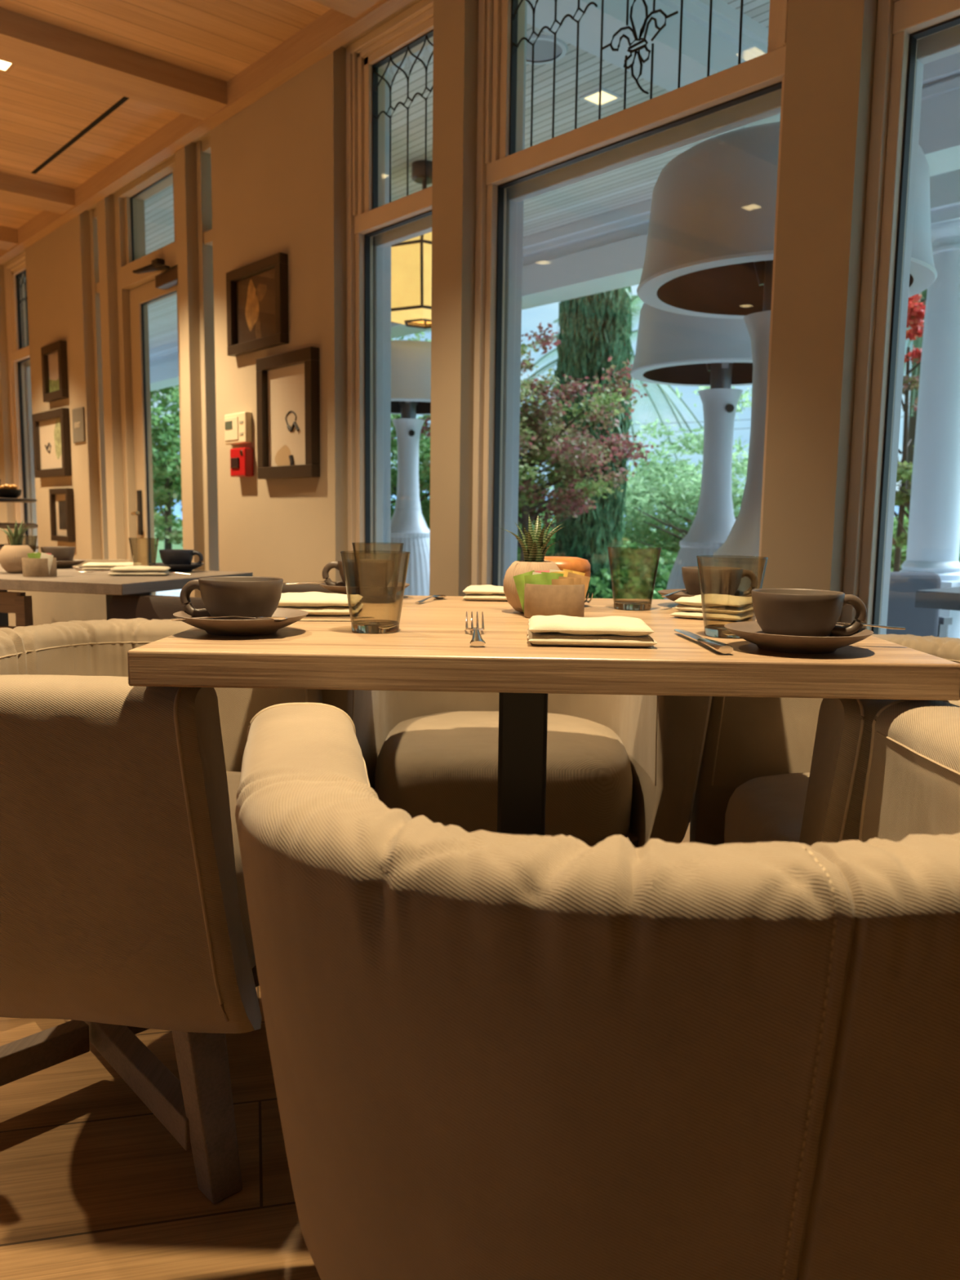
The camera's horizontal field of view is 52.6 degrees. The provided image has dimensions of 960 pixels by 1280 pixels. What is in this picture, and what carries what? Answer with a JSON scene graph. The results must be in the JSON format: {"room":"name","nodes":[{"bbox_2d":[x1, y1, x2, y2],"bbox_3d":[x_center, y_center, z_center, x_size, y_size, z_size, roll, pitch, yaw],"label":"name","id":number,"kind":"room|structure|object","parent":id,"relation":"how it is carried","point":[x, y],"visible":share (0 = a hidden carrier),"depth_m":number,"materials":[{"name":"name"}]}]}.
{"room":"restaurant dining room","nodes":[
{"label":"restaurant dining room","id":0,"kind":"room"},
{"bbox_2d":[0,986,320,1279],"bbox_3d":[-3.296,0.610,2.404,6.500,0.100,16.200,-5,9,-41],"label":"floor","id":1,"kind":"structure","parent":0,"point":[94,1185],"depth_m":1.31,"materials":[{"name":"wood"}]},
{"bbox_2d":[0,591,33,629],"bbox_3d":[-1.442,0.168,3.047,0.432,0.671,0.432,3,7,15],"label":"wooden chair","id":2,"kind":"object","parent":1,"relation":"on","point":[17,602],"visible":0.06,"depth_m":2.79,"materials":[{"name":"brown wood"}]},
{"bbox_2d":[0,497,39,550],"bbox_3d":[-2.067,-0.112,4.060,0.430,0.955,0.430,-5,9,-41],"label":"serving stand","id":3,"kind":"object","parent":1,"relation":"on","point":[2,525],"visible":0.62,"depth_m":3.95,"materials":[{"name":"black"}]},
{"bbox_2d":[7,559,129,626],"bbox_3d":[-1.672,0.045,3.884,0.545,0.702,0.690,-2,8,-21],"label":"tub chair","id":4,"kind":"object","parent":1,"relation":"on","point":[48,607],"visible":0.06,"depth_m":3.55,"materials":[{"name":"beige leather"}]},
{"bbox_2d":[0,564,253,626],"bbox_3d":[-1.295,0.152,2.983,1.000,0.720,0.620,3,8,19],"label":"dining table","id":5,"kind":"object","parent":1,"relation":"on","point":[67,580],"visible":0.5,"depth_m":2.62,"materials":[{"name":"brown wood"}]},
{"bbox_2d":[0,520,33,573],"bbox_3d":[-1.365,-0.275,2.861,0.096,0.155,0.096,-5,9,-40],"label":"potted succulent","id":6,"kind":"object","parent":5,"relation":"on","point":[11,555],"visible":0.88,"depth_m":2.83,"materials":[{"name":"beige ceramic"}]},
{"bbox_2d":[0,544,33,573],"bbox_3d":[-1.366,-0.239,2.865,0.096,0.082,0.096,1,7,0],"label":"pot","id":7,"kind":"object","parent":6,"relation":"attached to","point":[11,555],"depth_m":2.83,"materials":[{"name":"beige ceramic"}]},
{"bbox_2d":[22,557,57,577],"bbox_3d":[-1.237,-0.205,2.728,0.092,0.052,0.069,1,7,0],"label":"caddy","id":8,"kind":"object","parent":5,"relation":"on","point":[32,567],"visible":0.9,"depth_m":2.70,"materials":[{"name":"wood"}]},
{"bbox_2d":[56,559,85,568],"bbox_3d":[-1.377,-0.249,3.175,0.167,0.024,0.167,1,7,0],"label":"saucer","id":9,"kind":"object","parent":5,"relation":"on","point":[60,564],"visible":0.55,"depth_m":3.14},
{"bbox_2d":[40,546,75,560],"bbox_3d":[-1.381,-0.275,3.179,0.105,0.059,0.120,-3,8,-27],"label":"coffee cup","id":10,"kind":"object","parent":9,"relation":"on","point":[60,553],"visible":0.73,"depth_m":3.13,"materials":[{"name":"brown"}]},
{"bbox_2d":[81,562,142,569],"bbox_3d":[-1.175,-0.237,3.113,0.172,0.022,0.121,0,7,-10],"label":"folded napkin","id":11,"kind":"object","parent":5,"relation":"on","point":[90,566],"visible":0.71,"depth_m":3.06,"materials":[{"name":"beige fabric"}]},
{"bbox_2d":[108,565,170,575],"bbox_3d":[-0.997,-0.204,2.848,0.163,0.026,0.111,-1,7,-12],"label":"folded napkin","id":12,"kind":"object","parent":5,"relation":"on","point":[128,570],"visible":1,"depth_m":2.80,"materials":[{"name":"beige fabric"}]},
{"bbox_2d":[149,562,204,572],"bbox_3d":[-0.953,-0.229,3.056,0.167,0.024,0.167,1,7,0],"label":"saucer","id":13,"kind":"object","parent":5,"relation":"on","point":[174,568],"visible":0.79,"depth_m":3.01,"materials":[{"name":"brown ceramic"}]},
{"bbox_2d":[159,549,203,564],"bbox_3d":[-0.947,-0.253,3.049,0.120,0.059,0.105,6,9,37],"label":"coffee cup","id":14,"kind":"object","parent":13,"relation":"on","point":[168,557],"visible":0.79,"depth_m":3.02,"materials":[{"name":"black ceramic"}]},
{"bbox_2d":[0,617,323,1204],"bbox_3d":[-0.590,0.349,1.531,0.624,0.707,0.800,1,7,1],"label":"tub chair","id":15,"kind":"object","parent":1,"relation":"on","point":[124,913],"visible":0.77,"depth_m":1.17,"materials":[{"name":"beige leather"}]},
{"bbox_2d":[109,582,334,620],"bbox_3d":[-0.611,0.199,2.843,0.545,0.685,0.690,3,8,21],"label":"tub chair","id":16,"kind":"object","parent":1,"relation":"on","point":[149,607],"visible":0.09,"depth_m":2.55,"materials":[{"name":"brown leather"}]},
{"bbox_2d":[321,689,711,848],"bbox_3d":[0.051,0.283,2.127,0.800,0.707,0.624,1,7,1],"label":"tub chair","id":17,"kind":"object","parent":1,"relation":"on","point":[628,766],"visible":0.27,"depth_m":1.88,"materials":[{"name":"beige leather"}]},
{"bbox_2d":[127,595,959,835],"bbox_3d":[0.071,0.340,1.501,0.905,0.750,0.815,1,7,1],"label":"dining table","id":18,"kind":"object","parent":1,"relation":"on","point":[431,650],"visible":0.25,"depth_m":1.06,"materials":[{"name":"brown wood"}]},
{"bbox_2d":[173,608,308,635],"bbox_3d":[-0.303,-0.022,1.235,0.167,0.024,0.167,1,7,1],"label":"saucer","id":19,"kind":"object","parent":18,"relation":"on","point":[261,626],"visible":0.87,"depth_m":1.19,"materials":[{"name":"ceramic"}]},
{"bbox_2d":[179,576,283,619],"bbox_3d":[-0.311,-0.048,1.237,0.120,0.059,0.105,-3,8,-28],"label":"coffee cup","id":20,"kind":"object","parent":19,"relation":"on","point":[221,596],"visible":0.84,"depth_m":1.20,"materials":[{"name":"brown"}]},
{"bbox_2d":[277,591,363,615],"bbox_3d":[-0.263,-0.058,1.505,0.157,0.029,0.132,0,7,-3],"label":"folded napkin","id":21,"kind":"object","parent":18,"relation":"on","point":[316,603],"visible":0.7,"depth_m":1.45,"materials":[{"name":"beige fabric"}]},
{"bbox_2d":[319,581,409,595],"bbox_3d":[-0.214,-0.092,1.803,0.167,0.024,0.167,-2,8,-19],"label":"saucer","id":22,"kind":"object","parent":18,"relation":"on","point":[390,588],"visible":0.62,"depth_m":1.74,"materials":[{"name":"ceramic"}]},
{"bbox_2d":[321,559,395,586],"bbox_3d":[-0.216,-0.118,1.805,0.120,0.059,0.105,7,9,40],"label":"coffee cup","id":23,"kind":"object","parent":22,"relation":"on","point":[371,572],"visible":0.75,"depth_m":1.76,"materials":[{"name":"brown"}]},
{"bbox_2d":[340,551,410,633],"bbox_3d":[-0.136,-0.063,1.264,0.090,0.103,0.090,1,7,1],"label":"tumbler","id":24,"kind":"object","parent":18,"relation":"on","point":[365,626],"visible":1,"depth_m":1.25,"materials":[{"name":"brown glass"}]},
{"bbox_2d":[351,542,404,603],"bbox_3d":[-0.178,-0.118,1.699,0.090,0.103,0.090,5,8,32],"label":"tumbler","id":25,"kind":"object","parent":18,"relation":"on","point":[367,598],"visible":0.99,"depth_m":1.69,"materials":[{"name":"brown glass"}]},
{"bbox_2d":[465,611,485,646],"bbox_3d":[-0.005,-0.015,1.210,0.024,0.024,0.180,1,7,-2],"label":"fork","id":26,"kind":"object","parent":18,"relation":"on","point":[477,640],"visible":1,"depth_m":1.19,"materials":[{"name":"silver metal"}]},
{"bbox_2d":[462,584,506,600],"bbox_3d":[0.048,-0.088,1.803,0.154,0.024,0.121,1,7,4],"label":"folded napkin","id":27,"kind":"object","parent":18,"relation":"on","point":[487,592],"visible":0.52,"depth_m":1.75,"materials":[{"name":"beige fabric"}]},
{"bbox_2d":[499,515,566,613],"bbox_3d":[0.086,-0.121,1.542,0.096,0.155,0.096,-5,9,-38],"label":"potted succulent","id":28,"kind":"object","parent":18,"relation":"on","point":[534,544],"visible":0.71,"depth_m":1.52,"materials":[{"name":"beige ceramic"}]},
{"bbox_2d":[503,560,559,613],"bbox_3d":[0.085,-0.085,1.546,0.096,0.082,0.096,1,7,1],"label":"pot","id":29,"kind":"object","parent":28,"relation":"attached to","point":[517,567],"depth_m":1.52,"materials":[{"name":"beige ceramic"}]},
{"bbox_2d":[524,583,584,617],"bbox_3d":[0.113,-0.060,1.474,0.092,0.052,0.069,1,7,1],"label":"caddy","id":30,"kind":"object","parent":18,"relation":"on","point":[539,599],"visible":0.73,"depth_m":1.44,"materials":[{"name":"beige ceramic"}]},
{"bbox_2d":[513,570,534,613],"bbox_3d":[0.075,-0.074,1.488,0.050,0.066,0.007,2,7,13],"label":"packet","id":31,"kind":"object","parent":30,"relation":"in","point":[519,580],"visible":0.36,"depth_m":1.49,"materials":[{"name":"paper"}]},
{"bbox_2d":[544,556,591,587],"bbox_3d":[0.132,-0.100,1.660,0.112,0.085,0.112,1,7,1],"label":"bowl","id":32,"kind":"object","parent":18,"relation":"on","point":[572,563],"visible":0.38,"depth_m":1.61,"materials":[{"name":"orange ceramic"}]},
{"bbox_2d":[527,614,657,646],"bbox_3d":[0.134,-0.013,1.192,0.153,0.028,0.127,1,7,2],"label":"folded napkin","id":33,"kind":"object","parent":18,"relation":"on","point":[557,629],"visible":1,"depth_m":1.14,"materials":[{"name":"beige fabric"}]},
{"bbox_2d":[607,546,661,610],"bbox_3d":[0.257,-0.104,1.631,0.090,0.103,0.090,-1,7,-12],"label":"tumbler","id":34,"kind":"object","parent":18,"relation":"on","point":[620,605],"visible":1,"depth_m":1.62,"materials":[{"name":"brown glass"}]},
{"bbox_2d":[674,629,733,653],"bbox_3d":[0.268,-0.003,1.188,0.020,0.011,0.209,0,7,-4],"label":"table knife","id":35,"kind":"object","parent":18,"relation":"on","point":[722,647],"visible":1,"depth_m":1.12,"materials":[{"name":"silver metal"}]},
{"bbox_2d":[657,588,751,600],"bbox_3d":[0.396,-0.071,1.704,0.167,0.024,0.167,-2,8,-19],"label":"saucer","id":36,"kind":"object","parent":18,"relation":"on","point":[676,596],"visible":0.15,"depth_m":1.69,"materials":[{"name":"ceramic"}]},
{"bbox_2d":[681,566,758,595],"bbox_3d":[0.413,-0.097,1.701,0.120,0.059,0.105,5,9,33],"label":"coffee cup","id":37,"kind":"object","parent":36,"relation":"on","point":[715,580],"visible":0.7,"depth_m":1.67,"materials":[{"name":"brown"}]},
{"bbox_2d":[670,593,754,621],"bbox_3d":[0.376,-0.053,1.524,0.111,0.033,0.143,5,8,31],"label":"folded napkin","id":38,"kind":"object","parent":18,"relation":"on","point":[717,606],"visible":0.91,"depth_m":1.48,"materials":[{"name":"beige fabric"}]},
{"bbox_2d":[696,555,768,638],"bbox_3d":[0.326,-0.057,1.264,0.090,0.103,0.090,-3,8,-28],"label":"tumbler","id":39,"kind":"object","parent":18,"relation":"on","point":[711,630],"visible":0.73,"depth_m":1.25,"materials":[{"name":"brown glass"}]},
{"bbox_2d":[724,621,873,653],"bbox_3d":[0.373,-0.002,1.144,0.167,0.024,0.167,-2,8,-19],"label":"saucer","id":40,"kind":"object","parent":18,"relation":"on","point":[749,631],"visible":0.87,"depth_m":1.09,"materials":[{"name":"ceramic"}]},
{"bbox_2d":[751,588,866,636],"bbox_3d":[0.380,-0.027,1.143,0.120,0.059,0.105,6,9,36],"label":"coffee cup","id":41,"kind":"object","parent":40,"relation":"on","point":[779,611],"visible":0.87,"depth_m":1.11,"materials":[{"name":"brown"}]},
{"bbox_2d":[235,699,959,1279],"bbox_3d":[0.178,0.445,0.848,0.800,0.707,0.624,0,7,-6],"label":"tub chair","id":42,"kind":"object","parent":1,"relation":"on","point":[494,1055],"visible":1,"depth_m":0.59,"materials":[{"name":"beige"}]},
{"bbox_2d":[689,634,959,845],"bbox_3d":[0.716,0.367,1.587,0.624,0.693,0.800,1,7,1],"label":"tub chair","id":43,"kind":"object","parent":1,"relation":"on","point":[772,769],"visible":0.34,"depth_m":1.73,"materials":[{"name":"beige leather"}]},
{"bbox_2d":[0,0,330,229],"bbox_3d":[-3.258,-2.173,2.056,6.500,0.100,16.200,-5,9,-41],"label":"ceiling","id":44,"kind":"structure","parent":0,"point":[40,112],"depth_m":3.95,"materials":[{"name":"wood"}]},
{"bbox_2d":[31,96,128,173],"bbox_3d":[-1.963,-2.437,4.719,0.022,0.005,1.320,-5,9,-41],"label":"ceiling vent","id":45,"kind":"object","parent":44,"relation":"in","point":[123,99],"visible":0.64,"depth_m":4.65,"materials":[{"name":"black"}]},
{"bbox_2d":[0,7,226,119],"bbox_3d":[-3.485,-2.089,2.128,6.240,0.090,0.220,-5,9,-41],"label":"ceiling beam","id":46,"kind":"structure","parent":44,"relation":"attached to","point":[25,41],"depth_m":3.81,"materials":[{"name":"brown wood"}]},
{"bbox_2d":[155,589,181,596],"bbox_3d":[-0.662,0.116,6.807,3.300,0.100,17.000,-5,9,-41],"label":"floor","id":47,"kind":"structure","parent":0,"point":[177,592],"depth_m":11.41,"materials":[{"name":"wood"}]},
{"bbox_2d":[390,340,431,595],"bbox_3d":[-0.493,-0.948,6.649,0.939,2.055,0.939,1,7,0],"label":"floor lamp","id":48,"kind":"object","parent":47,"relation":"on","point":[411,360],"visible":0.52,"depth_m":6.51,"materials":[{"name":"grey"}]},
{"bbox_2d":[391,340,431,414],"bbox_3d":[-0.482,-1.768,6.547,0.910,0.403,0.910,1,7,0],"label":"hood","id":49,"kind":"object","parent":48,"relation":"attached to","point":[411,360],"depth_m":6.13,"materials":[{"name":"grey"}]},
{"bbox_2d":[630,302,752,599],"bbox_3d":[1.208,-0.717,4.979,0.910,2.055,0.910,-2,8,-20],"label":"floor lamp","id":50,"kind":"object","parent":47,"relation":"on","point":[673,348],"visible":0.45,"depth_m":4.86,"materials":[{"name":"grey"}]},
{"bbox_2d":[630,302,752,386],"bbox_3d":[1.219,-1.536,4.876,0.910,0.403,0.910,1,7,0],"label":"hood","id":51,"kind":"object","parent":50,"relation":"attached to","point":[673,348],"depth_m":4.62,"materials":[{"name":"grey"}]},
{"bbox_2d":[636,121,937,591],"bbox_3d":[0.953,-0.496,3.188,0.910,2.055,0.910,3,8,20],"label":"floor lamp","id":52,"kind":"object","parent":47,"relation":"on","point":[709,250],"visible":0.38,"depth_m":2.89,"materials":[{"name":"grey"}]},
{"bbox_2d":[636,121,937,319],"bbox_3d":[0.965,-1.316,3.085,0.910,0.403,0.910,1,7,0],"label":"hood","id":53,"kind":"object","parent":52,"relation":"attached to","point":[709,250],"depth_m":2.83,"materials":[{"name":"grey"}]},
{"bbox_2d":[886,571,952,637],"bbox_3d":[1.635,0.045,4.316,0.620,0.720,0.570,-1,7,-12],"label":"column base","id":54,"kind":"object","parent":47,"relation":"on","point":[902,611],"visible":0.13,"depth_m":4.03,"materials":[{"name":"grey"}]},
{"bbox_2d":[899,204,959,638],"bbox_3d":[2.503,-0.983,5.294,0.400,2.540,0.400,-5,9,-41],"label":"porch column","id":55,"kind":"structure","parent":47,"relation":"on","point":[933,543],"depth_m":5.18,"materials":[{"name":"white paint"}]},
{"bbox_2d":[929,168,959,210],"bbox_3d":[4.094,-2.599,6.504,4.950,0.410,0.760,-5,9,-41],"label":"trim","id":56,"kind":"structure","parent":55,"relation":"on","point":[944,188],"depth_m":4.96,"materials":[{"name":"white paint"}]},
{"bbox_2d":[915,586,959,610],"bbox_3d":[2.028,0.208,3.114,0.800,0.705,0.950,-5,9,-41],"label":"patio table","id":57,"kind":"object","parent":47,"relation":"on","point":[944,598],"visible":1,"depth_m":3.12,"materials":[{"name":"grey"}]},
{"bbox_2d":[0,0,877,624],"bbox_3d":[-0.906,-1.007,4.292,0.200,2.705,16.200,-5,9,-41],"label":"wall","id":58,"kind":"structure","parent":0,"point":[278,163],"depth_m":3.67,"materials":[{"name":"paint"}]},
{"bbox_2d":[0,226,17,249],"bbox_3d":[-5.395,-2.385,4.290,6.240,0.090,0.210,-5,9,-41],"label":"ceiling beam","id":59,"kind":"structure","parent":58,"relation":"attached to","point":[8,236],"depth_m":6.23,"materials":[{"name":"brown wood"}]},
{"bbox_2d":[4,251,38,552],"bbox_3d":[-3.108,-1.563,6.808,0.260,2.265,0.795,-5,9,-41],"label":"window","id":60,"kind":"structure","parent":58,"relation":"in","point":[15,271],"depth_m":6.99,"materials":[{"name":"paint"}]},
{"bbox_2d":[0,172,75,213],"bbox_3d":[-4.697,-2.277,3.500,6.240,0.090,0.210,-5,9,-41],"label":"ceiling beam","id":61,"kind":"structure","parent":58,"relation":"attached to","point":[14,189],"depth_m":5.37,"materials":[{"name":"brown wood"}]},
{"bbox_2d":[31,407,71,478],"bbox_3d":[-2.726,-1.244,6.174,0.040,0.410,0.592,-5,9,-41],"label":"framed picture","id":62,"kind":"object","parent":58,"relation":"attached to","point":[51,428],"visible":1,"depth_m":6.16,"materials":[{"name":"brown wood"}]},
{"bbox_2d":[39,417,62,469],"bbox_3d":[-2.720,-1.257,6.178,0.016,0.334,0.492,-5,9,-41],"label":"print","id":63,"kind":"object","parent":62,"relation":"attached to","point":[50,428],"depth_m":6.20,"materials":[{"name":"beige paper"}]},
{"bbox_2d":[40,340,68,402],"bbox_3d":[-2.643,-1.663,6.032,0.040,0.338,0.360,-5,9,-41],"label":"framed picture","id":64,"kind":"object","parent":58,"relation":"attached to","point":[54,355],"visible":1,"depth_m":6.03,"materials":[{"name":"brown wood"}]},
{"bbox_2d":[48,351,59,391],"bbox_3d":[-2.634,-1.664,6.040,0.009,0.238,0.260,-5,9,-41],"label":"print","id":65,"kind":"object","parent":64,"relation":"attached to","point":[53,371],"depth_m":6.07},
{"bbox_2d":[48,488,75,542],"bbox_3d":[-2.633,-0.787,6.118,0.040,0.331,0.338,-5,9,-41],"label":"framed picture","id":66,"kind":"object","parent":58,"relation":"attached to","point":[61,500],"visible":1,"depth_m":6.12,"materials":[{"name":"brown wood"}]},
{"bbox_2d":[55,493,66,536],"bbox_3d":[-2.624,-0.788,6.126,0.008,0.261,0.268,-5,9,-41],"label":"print","id":67,"kind":"object","parent":66,"relation":"attached to","point":[60,508],"depth_m":6.15,"materials":[{"name":"beige paper"}]},
{"bbox_2d":[71,407,85,443],"bbox_3d":[-2.407,-1.287,5.822,0.014,0.204,0.190,-5,9,-41],"label":"wall sign","id":68,"kind":"object","parent":58,"relation":"attached to","point":[77,414],"visible":1,"depth_m":5.80,"materials":[{"name":"grey"}]},
{"bbox_2d":[88,207,108,559],"bbox_3d":[-2.149,-1.390,5.690,0.105,2.185,0.271,-5,9,-41],"label":"door frame","id":69,"kind":"structure","parent":58,"relation":"in","point":[92,213],"depth_m":5.72,"materials":[{"name":"paint"}]},
{"bbox_2d":[113,155,184,595],"bbox_3d":[-1.720,-1.091,5.161,0.234,2.635,0.904,-5,9,-41],"label":"door","id":70,"kind":"structure","parent":58,"relation":"in","point":[143,280],"depth_m":5.34,"materials":[{"name":"paint"}]},
{"bbox_2d":[0,0,413,264],"bbox_3d":[-0.987,-2.290,4.045,0.060,0.100,16.200,-5,9,-41],"label":"trim","id":71,"kind":"structure","parent":58,"relation":"attached to","point":[331,30],"depth_m":4.10,"materials":[{"name":"brown wood"}]},
{"bbox_2d":[195,136,218,571],"bbox_3d":[-1.227,-1.247,4.646,0.105,2.185,0.268,-5,9,-41],"label":"window","id":72,"kind":"structure","parent":58,"relation":"in","point":[203,162],"depth_m":4.68,"materials":[{"name":"paint"}]},
{"bbox_2d":[224,411,252,444],"bbox_3d":[-1.076,-0.938,4.310,0.041,0.133,0.200,-5,9,-41],"label":"thermostat","id":73,"kind":"object","parent":58,"relation":"attached to","point":[237,426],"visible":1,"depth_m":4.27,"materials":[{"name":"beige plastic"}]},
{"bbox_2d":[230,447,253,477],"bbox_3d":[-1.057,-0.785,4.297,0.052,0.124,0.140,-5,9,-41],"label":"fire alarm","id":74,"kind":"object","parent":58,"relation":"attached to","point":[242,460],"visible":1,"depth_m":4.26,"materials":[{"name":"red"}]},
{"bbox_2d":[226,252,288,356],"bbox_3d":[-0.947,-1.409,4.111,0.040,0.353,0.466,-5,9,-41],"label":"framed picture","id":75,"kind":"object","parent":58,"relation":"attached to","point":[257,291],"visible":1,"depth_m":4.10,"materials":[{"name":"brown wood"}]},
{"bbox_2d":[235,267,275,343],"bbox_3d":[-0.938,-1.401,4.120,0.009,0.291,0.386,-5,9,-41],"label":"print","id":76,"kind":"object","parent":75,"relation":"attached to","point":[255,291],"depth_m":4.13},
{"bbox_2d":[255,346,319,479],"bbox_3d":[-0.792,-0.918,3.987,0.040,0.501,0.441,-5,9,-41],"label":"framed picture","id":77,"kind":"object","parent":58,"relation":"attached to","point":[288,402],"visible":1,"depth_m":3.98,"materials":[{"name":"brown wood"}]},
{"bbox_2d":[267,363,305,466],"bbox_3d":[-0.787,-0.909,3.993,0.024,0.420,0.341,-5,9,-41],"label":"print","id":78,"kind":"object","parent":77,"relation":"attached to","point":[286,381],"depth_m":4.00,"materials":[{"name":"beige"}]},
{"bbox_2d":[311,0,383,18],"bbox_3d":[-2.705,-1.968,1.244,6.240,0.090,0.220,-5,9,-41],"label":"trim","id":79,"kind":"structure","parent":58,"relation":"attached to","point":[355,9],"depth_m":3.29,"materials":[{"name":"brown wood"}]},
{"bbox_2d":[346,0,433,559],"bbox_3d":[-0.250,-1.120,3.571,0.260,2.265,0.758,-5,9,-41],"label":"window","id":80,"kind":"structure","parent":58,"relation":"in","point":[375,223],"depth_m":3.71,"materials":[{"name":"paint"}]},
{"bbox_2d":[471,0,788,588],"bbox_3d":[0.418,-1.016,2.814,0.260,2.265,1.277,-5,9,-41],"label":"window","id":81,"kind":"structure","parent":58,"relation":"in","point":[508,174],"depth_m":3.06,"materials":[{"name":"paint"}]},
{"bbox_2d":[840,0,959,634],"bbox_3d":[1.305,-0.878,1.810,0.260,2.265,1.280,-5,9,-41],"label":"window","id":82,"kind":"structure","parent":58,"relation":"in","point":[911,34],"depth_m":2.20,"materials":[{"name":"paint"}]},
{"bbox_2d":[144,0,769,349],"bbox_3d":[-0.470,-2.945,6.557,3.700,0.100,17.000,-5,9,-41],"label":"ceiling","id":83,"kind":"structure","parent":0,"point":[634,183],"depth_m":5.33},
{"bbox_2d":[149,199,651,391],"bbox_3d":[-1.510,-3.076,9.510,0.380,0.400,11.200,-5,9,-41],"label":"beam","id":84,"kind":"structure","parent":83,"relation":"attached to","point":[603,252],"depth_m":6.86,"materials":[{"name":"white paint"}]},
{"bbox_2d":[391,160,432,328],"bbox_3d":[-0.330,-2.333,5.745,0.756,0.908,0.722,-5,9,-41],"label":"hanging lantern","id":85,"kind":"object","parent":83,"relation":"hanging from","point":[411,259],"visible":0.34,"depth_m":5.52,"materials":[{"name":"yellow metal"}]},
{"bbox_2d":[526,34,568,64],"bbox_3d":[0.256,-2.594,4.273,0.260,0.010,0.260,-5,9,-41],"label":"ceiling speaker","id":86,"kind":"object","parent":83,"relation":"attached to","point":[544,45],"visible":0.55,"depth_m":4.26,"materials":[{"name":"grey"}]},
{"bbox_2d":[526,40,561,61],"bbox_3d":[0.256,-2.597,4.273,0.210,0.004,0.210,-5,9,-41],"label":"grille","id":87,"kind":"object","parent":86,"relation":"attached to","point":[543,49],"depth_m":4.27,"materials":[{"name":"grey"}]},
{"bbox_2d":[578,87,622,106],"bbox_3d":[0.590,-2.649,4.745,0.150,0.008,0.150,-5,9,-41],"label":"recessed light","id":88,"kind":"object","parent":83,"relation":"in","point":[607,96],"visible":0.87,"depth_m":4.74,"materials":[{"name":"white"}]},
{"bbox_2d":[918,52,959,176],"bbox_3d":[3.689,-2.155,2.664,0.350,0.390,5.555,-5,9,-41],"label":"trim","id":89,"kind":"structure","parent":83,"relation":"attached to","point":[939,140],"depth_m":4.33,"materials":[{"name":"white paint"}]},
{"bbox_2d":[526,0,780,127],"bbox_3d":[1.216,-2.472,4.289,3.200,0.230,0.300,-5,9,-41],"label":"ceiling","id":90,"kind":"structure","parent":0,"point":[725,29],"depth_m":3.83,"materials":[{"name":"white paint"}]},
{"label":"outside","id":91,"kind":"structure","parent":0,"visible":0},
{"bbox_2d":[154,521,648,562],"bbox_3d":[194.900,-24.131,235.853,594.400,2.400,700.000,-5,9,-41],"label":"ground","id":92,"kind":"structure","parent":91,"point":[161,544],"depth_m":48.35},
{"bbox_2d":[150,385,182,549],"bbox_3d":[-5.422,-4.113,17.979,4.622,6.708,4.542,6,9,35],"label":"leafy tree","id":93,"kind":"object","parent":92,"relation":"on","point":[166,468],"visible":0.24,"depth_m":17.58,"materials":[{"name":"green plant"}]},
{"bbox_2d":[391,413,431,529],"bbox_3d":[-0.881,-1.235,9.679,2.220,3.026,2.218,-5,9,-41],"label":"leafy tree","id":94,"kind":"object","parent":92,"relation":"on","point":[424,445],"visible":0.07,"depth_m":9.08,"materials":[{"name":"green plant"}]},
{"bbox_2d":[391,322,658,560],"bbox_3d":[0.322,-1.123,8.702,2.630,3.078,2.047,4,8,24],"label":"maple tree","id":95,"kind":"object","parent":92,"relation":"on","point":[544,442],"visible":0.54,"depth_m":8.22,"materials":[{"name":"brown plant"}]},
{"bbox_2d":[552,285,634,598],"bbox_3d":[1.085,-2.168,9.476,0.788,5.779,0.786,0,7,-8],"label":"cypress tree","id":96,"kind":"object","parent":92,"relation":"on","point":[597,327],"visible":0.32,"depth_m":9.22,"materials":[{"name":"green plant"}]},
{"bbox_2d":[516,537,678,599],"bbox_3d":[1.057,-0.558,10.511,2.802,1.165,2.817,-3,8,-29],"label":"shrub","id":97,"kind":"object","parent":92,"relation":"on","point":[641,574],"visible":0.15,"depth_m":9.51,"materials":[{"name":"green plant"}]},
{"bbox_2d":[523,294,703,460],"bbox_3d":[2.269,-3.070,16.379,3.584,5.094,3.227,6,9,34],"label":"palm tree","id":98,"kind":"object","parent":92,"relation":"on","point":[635,298],"visible":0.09,"depth_m":15.73,"materials":[{"name":"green plant"}]},
{"bbox_2d":[548,386,751,553],"bbox_3d":[2.602,-1.419,11.242,3.699,3.096,2.924,8,10,43],"label":"tree","id":99,"kind":"object","parent":92,"relation":"on","point":[694,493],"visible":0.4,"depth_m":11.05,"materials":[{"name":"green plant"}]},
{"bbox_2d":[623,465,740,593],"bbox_3d":[2.283,-1.133,12.529,2.465,2.204,2.494,-5,9,-41],"label":"shrub","id":100,"kind":"object","parent":92,"relation":"on","point":[646,532],"visible":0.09,"depth_m":11.78,"materials":[{"name":"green plant"}]},
{"bbox_2d":[892,444,914,548],"bbox_3d":[3.590,-0.549,8.066,0.963,2.182,0.797,-5,9,-41],"label":"maple tree","id":101,"kind":"object","parent":92,"relation":"on","point":[903,495],"visible":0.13,"depth_m":7.92,"materials":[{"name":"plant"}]},
{"bbox_2d":[893,292,925,571],"bbox_3d":[3.560,-1.273,8.323,1.038,3.553,0.943,5,8,28],"label":"maple tree","id":102,"kind":"object","parent":92,"relation":"on","point":[916,311],"visible":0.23,"depth_m":8.17,"materials":[{"name":"red plant"}]},
{"bbox_2d":[902,288,927,506],"bbox_3d":[6.778,-3.151,15.283,3.871,5.646,3.791,-5,9,-41],"label":"maple tree","id":103,"kind":"object","parent":92,"relation":"on","point":[917,343],"visible":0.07,"depth_m":15.06,"materials":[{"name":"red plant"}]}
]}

